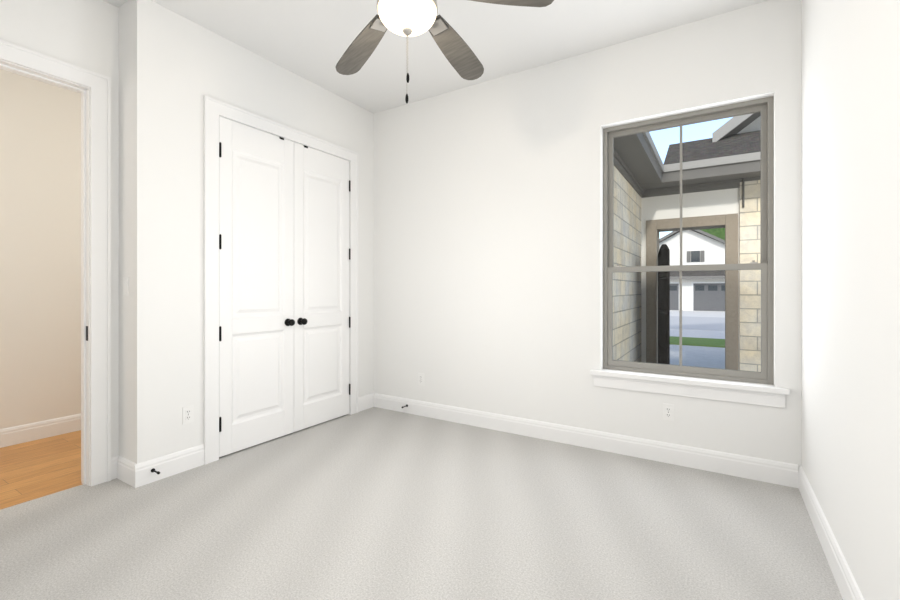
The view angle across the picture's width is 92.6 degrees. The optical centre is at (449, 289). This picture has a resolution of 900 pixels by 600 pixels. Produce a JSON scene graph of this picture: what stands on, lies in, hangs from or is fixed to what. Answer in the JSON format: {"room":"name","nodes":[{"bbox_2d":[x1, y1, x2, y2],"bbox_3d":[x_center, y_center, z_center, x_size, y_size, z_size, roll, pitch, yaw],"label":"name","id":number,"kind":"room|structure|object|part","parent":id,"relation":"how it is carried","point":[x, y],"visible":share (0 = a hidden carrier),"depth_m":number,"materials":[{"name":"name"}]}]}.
{"room":"empty bedroom","nodes":[
{"label":"empty bedroom","id":0,"kind":"room"},
{"bbox_2d":[0,69,80,428],"bbox_3d":[-3.506,-0.305,3.370,0.120,3.050,8.240,0,0,32],"label":"wall","id":1,"kind":"structure","parent":0,"point":[40,250],"depth_m":3.51,"materials":[{"name":"white paint"}]},
{"bbox_2d":[0,414,80,447],"bbox_3d":[-3.449,1.150,3.334,0.016,0.140,8.000,0,0,32],"label":"baseboard","id":2,"kind":"structure","parent":1,"relation":"attached to","point":[15,435],"depth_m":3.49,"materials":[{"name":"white paint"}]},
{"bbox_2d":[0,430,82,509],"bbox_3d":[-2.943,1.280,3.018,1.450,0.120,8.000,0,0,32],"label":"floor","id":3,"kind":"structure","parent":0,"point":[33,470],"depth_m":2.93,"materials":[{"name":"brown wood"}]},
{"bbox_2d":[0,0,118,456],"bbox_3d":[-2.140,-0.305,2.935,0.120,3.050,4.550,0,0,32],"label":"wall","id":4,"kind":"structure","parent":0,"point":[83,33],"depth_m":2.68,"materials":[{"name":"white paint"}]},
{"bbox_2d":[0,39,110,485],"bbox_3d":[-2.516,-0.064,2.334,0.172,2.568,1.066,0,0,32],"label":"door frame","id":5,"kind":"structure","parent":4,"relation":"attached to","point":[93,88],"depth_m":2.68,"materials":[{"name":"white paint"}]},
{"bbox_2d":[86,326,87,340],"bbox_3d":[-2.260,0.275,2.678,0.028,0.090,0.004,0,0,32],"label":"strike plate","id":6,"kind":"object","parent":5,"relation":"attached to","point":[86,333],"visible":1,"depth_m":2.67,"materials":[{"name":"black metal"}]},
{"bbox_2d":[119,1,127,458],"bbox_3d":[-2.064,-0.305,2.811,0.140,3.050,0.120,0,0,32],"label":"wall","id":7,"kind":"structure","parent":0,"point":[123,227],"depth_m":2.76,"materials":[{"name":"white paint"}]},
{"bbox_2d":[123,277,128,294],"bbox_3d":[-2.065,-0.020,2.734,0.070,0.115,0.010,0,0,32],"label":"light switch","id":8,"kind":"object","parent":7,"relation":"attached to","point":[125,285],"visible":1,"depth_m":2.73,"materials":[{"name":"white plastic"}]},
{"bbox_2d":[128,0,373,463],"bbox_3d":[-1.416,-0.305,3.603,0.120,3.050,2.150,0,0,32],"label":"wall","id":9,"kind":"structure","parent":0,"point":[179,67],"depth_m":2.87,"materials":[{"name":"white paint"}]},
{"bbox_2d":[127,444,203,487],"bbox_3d":[-1.826,1.150,2.819,0.016,0.140,0.418,0,0,32],"label":"baseboard","id":10,"kind":"structure","parent":9,"relation":"attached to","point":[130,473],"depth_m":2.78,"materials":[{"name":"white paint"}]},
{"bbox_2d":[182,405,193,423],"bbox_3d":[-1.772,0.850,2.912,0.008,0.115,0.070,0,0,32],"label":"electrical outlet","id":11,"kind":"object","parent":9,"relation":"attached to","point":[187,414],"visible":1,"depth_m":2.91,"materials":[{"name":"white plastic"}]},
{"bbox_2d":[219,117,293,456],"bbox_3d":[-1.501,-0.016,3.367,0.035,2.448,0.640,0,0,32],"label":"closet doors","id":12,"kind":"structure","parent":9,"relation":"in","point":[256,284],"depth_m":3.33,"materials":[{"name":"white paint"}]},
{"bbox_2d":[219,137,294,431],"bbox_3d":[-1.473,-0.109,3.328,0.094,2.268,0.614,0,0,32],"label":"hardware piece","id":13,"kind":"object","parent":12,"relation":"attached to","point":[289,322],"visible":1,"depth_m":3.08,"materials":[{"name":"black metal"}]},
{"bbox_2d":[203,95,357,464],"bbox_3d":[-1.365,-0.064,3.661,0.147,2.568,1.498,0,0,32],"label":"trim","id":14,"kind":"structure","parent":9,"relation":"attached to","point":[214,110],"depth_m":3.06,"materials":[{"name":"white paint"}]},
{"bbox_2d":[294,143,350,431],"bbox_3d":[-1.128,-0.017,3.894,0.109,2.451,0.644,0,0,32],"label":"closet doors","id":15,"kind":"structure","parent":9,"relation":"in","point":[321,282],"depth_m":3.87,"materials":[{"name":"white paint"}]},
{"bbox_3d":[-1.114,-0.109,3.904,0.094,2.268,0.614,0,0,32],"label":"closet doors hardware","id":16,"kind":"part","parent":15,"relation":"part of","materials":[{"name":"white wood"}]},
{"bbox_2d":[0,407,842,599],"bbox_3d":[-0.478,1.280,1.896,3.920,0.120,4.550,0,0,32],"label":"floor","id":17,"kind":"structure","parent":0,"point":[374,503],"depth_m":2.19,"materials":[{"name":"grey carpet"}]},
{"bbox_2d":[103,0,767,113],"bbox_3d":[-1.644,-1.905,1.399,5.370,0.150,6.630,0,0,32],"label":"ceiling","id":18,"kind":"structure","parent":0,"point":[311,40],"depth_m":3.08,"materials":[{"name":"white paint"}]},
{"bbox_2d":[336,0,553,102],"bbox_3d":[-0.157,-1.321,1.916,1.205,1.019,1.156,0,0,32],"label":"ceiling fan","id":19,"kind":"object","parent":18,"relation":"hanging from","point":[409,18],"visible":1,"depth_m":2.07,"materials":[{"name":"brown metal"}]},
{"bbox_3d":[-0.186,-1.171,1.873,0.257,0.087,0.257,0,0,32],"label":"lamp shade","id":20,"kind":"part","parent":19,"relation":"part of","materials":[{"name":"white glass"}]},
{"bbox_3d":[-0.186,-0.961,1.873,0.024,0.299,0.020,0,0,32],"label":"cord","id":21,"kind":"part","parent":19,"relation":"part of","materials":[{"name":"silver metal"}]},
{"bbox_2d":[374,0,800,470],"bbox_3d":[0.543,-0.305,3.794,4.200,3.050,0.250,0,0,32],"label":"wall","id":22,"kind":"structure","parent":0,"point":[488,246],"depth_m":3.49,"materials":[{"name":"white paint"}]},
{"bbox_2d":[418,373,423,385],"bbox_3d":[-0.280,0.870,4.156,0.070,0.115,0.008,0,0,32],"label":"electrical outlet","id":23,"kind":"object","parent":22,"relation":"attached to","point":[420,378],"visible":1,"depth_m":4.15,"materials":[{"name":"white plastic"}]},
{"bbox_2d":[371,393,796,487],"bbox_3d":[0.667,1.150,3.559,3.460,0.140,0.016,0,0,32],"label":"baseboard","id":24,"kind":"structure","parent":22,"relation":"attached to","point":[759,469],"depth_m":3.22,"materials":[{"name":"white paint"}]},
{"bbox_2d":[663,403,673,420],"bbox_3d":[1.534,0.865,3.022,0.070,0.115,0.008,0,0,32],"label":"outlet","id":25,"kind":"object","parent":22,"relation":"attached to","point":[668,412],"visible":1,"depth_m":3.02,"materials":[{"name":"white plastic"}]},
{"bbox_2d":[590,96,789,407],"bbox_3d":[1.625,-0.254,3.035,1.200,1.983,0.200,0,0,32],"label":"window","id":26,"kind":"structure","parent":22,"relation":"in","point":[742,392],"depth_m":2.98,"materials":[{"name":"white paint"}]},
{"bbox_2d":[801,0,899,599],"bbox_3d":[1.067,-0.305,0.783,0.120,3.050,4.300,0,0,32],"label":"wall","id":27,"kind":"structure","parent":0,"point":[850,257],"depth_m":1.62,"materials":[{"name":"white paint"}]},
{"bbox_2d":[795,465,863,599],"bbox_3d":[1.041,1.150,0.870,0.016,0.140,4.180,0,0,32],"label":"baseboard","id":28,"kind":"structure","parent":27,"relation":"attached to","point":[846,583],"depth_m":1.93,"materials":[{"name":"white paint"}]},
{"label":"outside","id":29,"kind":"structure","parent":0,"visible":0},
{"bbox_2d":[670,310,724,368],"bbox_3d":[19.509,1.470,31.221,80.000,0.300,66.370,0,0,32],"label":"ground","id":30,"kind":"structure","parent":29,"point":[690,352],"depth_m":9.41,"materials":[{"name":"concrete"}]},
{"bbox_2d":[613,166,640,361],"bbox_3d":[1.970,-0.105,5.361,0.300,2.850,3.920,0,0,32],"label":"stone wall","id":31,"kind":"structure","parent":30,"relation":"on","point":[622,280],"depth_m":5.61,"materials":[{"name":"beige stone"}]},
{"bbox_2d":[641,188,739,369],"bbox_3d":[3.595,-0.105,6.480,1.270,2.850,0.300,0,0,32],"label":"wall","id":32,"kind":"structure","parent":30,"relation":"on","point":[722,207],"depth_m":6.37,"materials":[{"name":"white paint"}]},
{"bbox_2d":[646,213,737,369],"bbox_3d":[3.616,0.130,6.466,1.180,2.380,0.360,0,0,32],"label":"door frame","id":33,"kind":"structure","parent":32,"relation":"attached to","point":[689,224],"depth_m":6.24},
{"bbox_2d":[658,244,669,363],"bbox_3d":[3.038,0.320,6.123,0.036,1.920,0.840,0,0,18],"label":"gate","id":34,"kind":"object","parent":33,"relation":"attached to","point":[664,304],"depth_m":6.02,"materials":[{"name":"metal"}]},
{"bbox_2d":[659,230,724,310],"bbox_3d":[17.320,-1.190,30.077,16.100,5.920,9.630,0,0,32],"label":"house","id":35,"kind":"structure","parent":30,"relation":"on","point":[703,247],"depth_m":26.77,"materials":[{"name":"paint"}]},
{"bbox_2d":[670,336,724,347],"bbox_3d":[10.996,1.305,17.597,60.000,0.030,18.500,0,0,32],"label":"grass lawn","id":36,"kind":"structure","parent":30,"relation":"on","point":[697,342],"depth_m":10.61,"materials":[{"name":"green plant"}]},
{"bbox_2d":[670,316,724,330],"bbox_3d":[10.466,1.314,16.749,80.000,0.012,7.500,0,0,32],"label":"road","id":37,"kind":"structure","parent":30,"relation":"on","point":[703,322],"depth_m":16.40,"materials":[{"name":"grey asphalt"}]},
{"bbox_2d":[700,228,724,239],"bbox_3d":[24.940,-2.296,39.869,5.201,8.233,6.856,0,0,32],"label":"tree","id":38,"kind":"object","parent":30,"relation":"on","point":[717,231],"depth_m":37.41,"materials":[{"name":"green plant"}]},
{"bbox_2d":[740,180,760,371],"bbox_3d":[5.713,-0.105,5.133,3.750,2.850,0.340,0,0,32],"label":"stone wall","id":39,"kind":"structure","parent":30,"relation":"on","point":[750,199],"depth_m":5.92,"materials":[{"name":"beige stone"}]},
{"bbox_2d":[742,178,743,207],"bbox_3d":[4.059,-1.330,5.948,0.024,0.400,0.024,0,0,32],"label":"conduit","id":40,"kind":"object","parent":39,"relation":"attached to","point":[743,193],"depth_m":5.95,"materials":[{"name":"grey metal"}]},
{"bbox_3d":[-0.700,-2.930,0.956,8.200,1.900,7.280,0,0,32],"label":"roof","id":41,"kind":"structure","parent":0,"visible":0},
{"bbox_2d":[664,112,759,164],"bbox_3d":[3.919,-2.907,6.914,8.680,2.394,8.620,0,0,32],"label":"roof shingles","id":42,"kind":"object","parent":41,"relation":"attached to","point":[694,146],"depth_m":6.24,"materials":[{"name":"grey paint"}]},
{"bbox_2d":[614,132,759,197],"bbox_3d":[4.099,-1.590,4.030,5.320,0.340,3.920,0,0,32],"label":"roof eave","id":43,"kind":"object","parent":42,"relation":"attached to","point":[634,167],"depth_m":5.78,"materials":[{"name":"grey paint"}]},
{"bbox_2d":[737,116,759,133],"bbox_3d":[5.305,-2.816,6.178,2.350,2.271,0.200,0,0,32],"label":"gable","id":44,"kind":"object","parent":42,"relation":"attached to","point":[755,123],"depth_m":6.50,"materials":[{"name":"paint"}]}
]}

